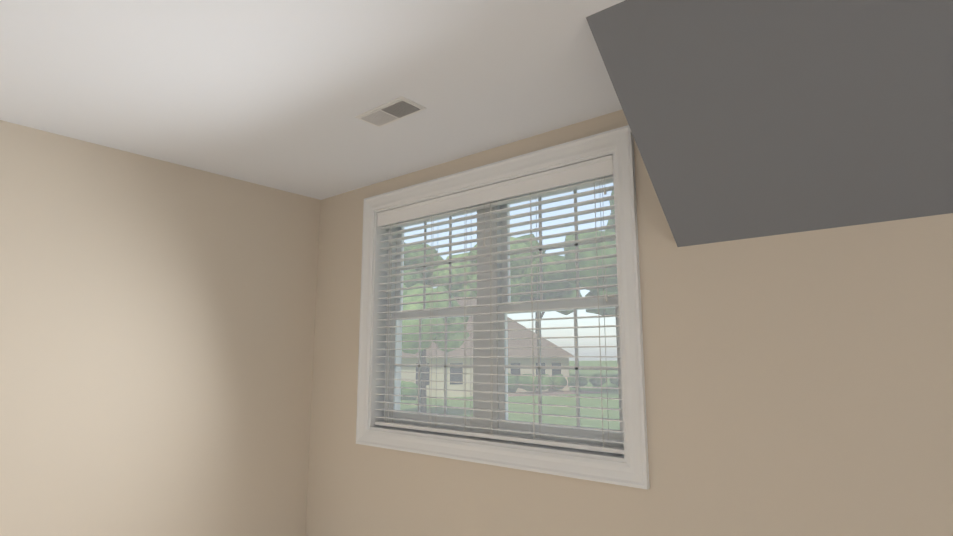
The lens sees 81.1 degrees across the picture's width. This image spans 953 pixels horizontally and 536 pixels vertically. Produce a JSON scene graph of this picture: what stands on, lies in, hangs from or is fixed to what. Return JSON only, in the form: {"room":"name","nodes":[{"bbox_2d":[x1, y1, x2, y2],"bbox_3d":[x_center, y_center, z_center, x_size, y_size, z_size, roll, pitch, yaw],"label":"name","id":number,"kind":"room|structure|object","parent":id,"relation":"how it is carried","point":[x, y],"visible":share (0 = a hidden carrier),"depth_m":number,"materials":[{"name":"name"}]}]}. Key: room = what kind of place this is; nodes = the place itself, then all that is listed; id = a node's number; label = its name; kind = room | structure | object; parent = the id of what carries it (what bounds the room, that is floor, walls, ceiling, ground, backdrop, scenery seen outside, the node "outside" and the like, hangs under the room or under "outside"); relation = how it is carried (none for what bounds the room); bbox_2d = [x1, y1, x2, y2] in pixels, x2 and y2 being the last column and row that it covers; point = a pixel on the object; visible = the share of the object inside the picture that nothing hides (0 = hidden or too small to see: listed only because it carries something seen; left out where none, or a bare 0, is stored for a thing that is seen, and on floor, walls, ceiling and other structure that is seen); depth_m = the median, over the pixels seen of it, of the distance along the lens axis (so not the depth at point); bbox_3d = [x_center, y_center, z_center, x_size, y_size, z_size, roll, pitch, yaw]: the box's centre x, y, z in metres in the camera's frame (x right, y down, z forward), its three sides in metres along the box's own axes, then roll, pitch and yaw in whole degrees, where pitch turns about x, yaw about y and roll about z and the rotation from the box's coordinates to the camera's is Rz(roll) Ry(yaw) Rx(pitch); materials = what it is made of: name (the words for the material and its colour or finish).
{"room":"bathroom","nodes":[
{"label":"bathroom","id":0,"kind":"room"},
{"bbox_2d":[0,120,320,535],"bbox_3d":[-2.611,0.453,2.095,0.120,2.440,4.983,-7,-12,39],"label":"wall","id":1,"kind":"structure","parent":0,"point":[157,326],"depth_m":3.02,"materials":[{"name":"beige paint"}]},
{"bbox_2d":[0,0,624,199],"bbox_3d":[-1.650,-0.926,1.502,7.390,0.100,4.983,-7,-12,39],"label":"ceiling","id":2,"kind":"structure","parent":0,"point":[279,94],"depth_m":2.24,"materials":[{"name":"white paint"}]},
{"bbox_2d":[355,96,426,126],"bbox_3d":[-0.395,-0.705,2.541,0.320,0.010,0.150,-7,-12,39],"label":"ceiling vent","id":3,"kind":"object","parent":2,"relation":"in","point":[396,109],"visible":1,"depth_m":2.52,"materials":[{"name":"white metal"}]},
{"bbox_2d":[306,109,952,535],"bbox_3d":[0.790,0.495,2.356,5.006,2.440,0.220,-7,-12,39],"label":"wall","id":4,"kind":"structure","parent":0,"point":[798,383],"depth_m":2.08,"materials":[{"name":"beige paint"}]},
{"bbox_2d":[356,125,649,488],"bbox_3d":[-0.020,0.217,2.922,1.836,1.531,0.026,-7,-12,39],"label":"window frame","id":5,"kind":"structure","parent":4,"relation":"in","point":[633,471],"depth_m":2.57,"materials":[{"name":"white paint"}]},
{"bbox_2d":[375,155,623,453],"bbox_3d":[0.015,0.219,2.964,1.622,1.311,0.078,-7,-12,39],"label":"window blind","id":6,"kind":"object","parent":5,"relation":"attached to","point":[594,169],"visible":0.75,"depth_m":2.86,"materials":[{"name":"white plastic"}]},
{"bbox_2d":[384,175,623,447],"bbox_3d":[0.105,0.241,3.070,1.660,1.355,0.155,-7,-12,39],"label":"window","id":7,"kind":"structure","parent":4,"relation":"in","point":[599,434],"depth_m":2.99,"materials":[{"name":"white plastic"}]},
{"bbox_2d":[586,0,952,246],"bbox_3d":[1.454,-0.567,1.342,2.250,0.660,0.723,-7,-12,39],"label":"ceiling","id":8,"kind":"structure","parent":0,"point":[746,119],"depth_m":1.75,"materials":[{"name":"grey paint"}]},
{"label":"outside","id":9,"kind":"structure","parent":0,"visible":0},
{"bbox_2d":[400,361,619,429],"bbox_3d":[-8.073,23.311,127.674,400.000,0.300,360.000,4,-10,-26],"label":"lawn","id":10,"kind":"structure","parent":9,"point":[545,410],"depth_m":33.21,"materials":[{"name":"green plant"}]},
{"bbox_2d":[403,242,443,287],"bbox_3d":[-11.597,5.053,72.275,14.301,18.433,14.461,4,-10,-26],"label":"tree","id":11,"kind":"object","parent":10,"relation":"on","point":[419,276],"depth_m":68.94,"materials":[{"name":"green plant"}]},
{"bbox_2d":[402,283,469,412],"bbox_3d":[-2.515,3.835,26.513,4.524,6.520,4.743,4,-10,-26],"label":"tree","id":12,"kind":"object","parent":10,"relation":"on","point":[440,328],"depth_m":25.46,"materials":[{"name":"green plant"}]},
{"bbox_2d":[431,236,535,301],"bbox_3d":[0.372,5.194,70.929,13.696,17.732,14.824,4,-10,-26],"label":"tree","id":13,"kind":"object","parent":10,"relation":"on","point":[520,289],"depth_m":67.55,"materials":[{"name":"green plant"}]},
{"bbox_2d":[401,297,574,397],"bbox_3d":[-2.244,6.423,48.353,19.000,8.240,15.500,4,-10,-26],"label":"neighbouring house","id":14,"kind":"structure","parent":10,"relation":"on","point":[456,361],"depth_m":45.22,"materials":[{"name":"beige"}]},
{"bbox_2d":[401,374,617,399],"bbox_3d":[3.074,8.917,42.595,23.659,1.725,4.235,4,-10,-26],"label":"bushes","id":15,"kind":"object","parent":10,"relation":"on","point":[592,381],"depth_m":44.07,"materials":[{"name":"green plant"}]},
{"bbox_2d":[517,234,581,333],"bbox_3d":[8.343,5.218,77.763,15.639,19.823,15.923,4,-10,-26],"label":"tree","id":16,"kind":"object","parent":10,"relation":"on","point":[551,277],"depth_m":73.95,"materials":[{"name":"green plant"}]},
{"bbox_2d":[508,390,604,396],"bbox_3d":[5.053,9.880,43.907,10.300,0.020,3.750,4,-10,-26],"label":"mulch bed","id":17,"kind":"object","parent":10,"relation":"on","point":[563,392],"depth_m":44.80,"materials":[{"name":"brown soil"}]},
{"bbox_2d":[564,190,617,291],"bbox_3d":[14.178,0.739,40.663,15.490,17.063,15.430,4,-10,-26],"label":"tree","id":18,"kind":"object","parent":10,"relation":"on","point":[594,263],"depth_m":38.58,"materials":[{"name":"green plant"}]},
{"bbox_2d":[585,290,615,314],"bbox_3d":[21.029,6.598,75.307,12.146,16.328,13.738,4,-10,-26],"label":"tree","id":19,"kind":"object","parent":10,"relation":"on","point":[607,310],"depth_m":74.72,"materials":[{"name":"green plant"}]}
]}

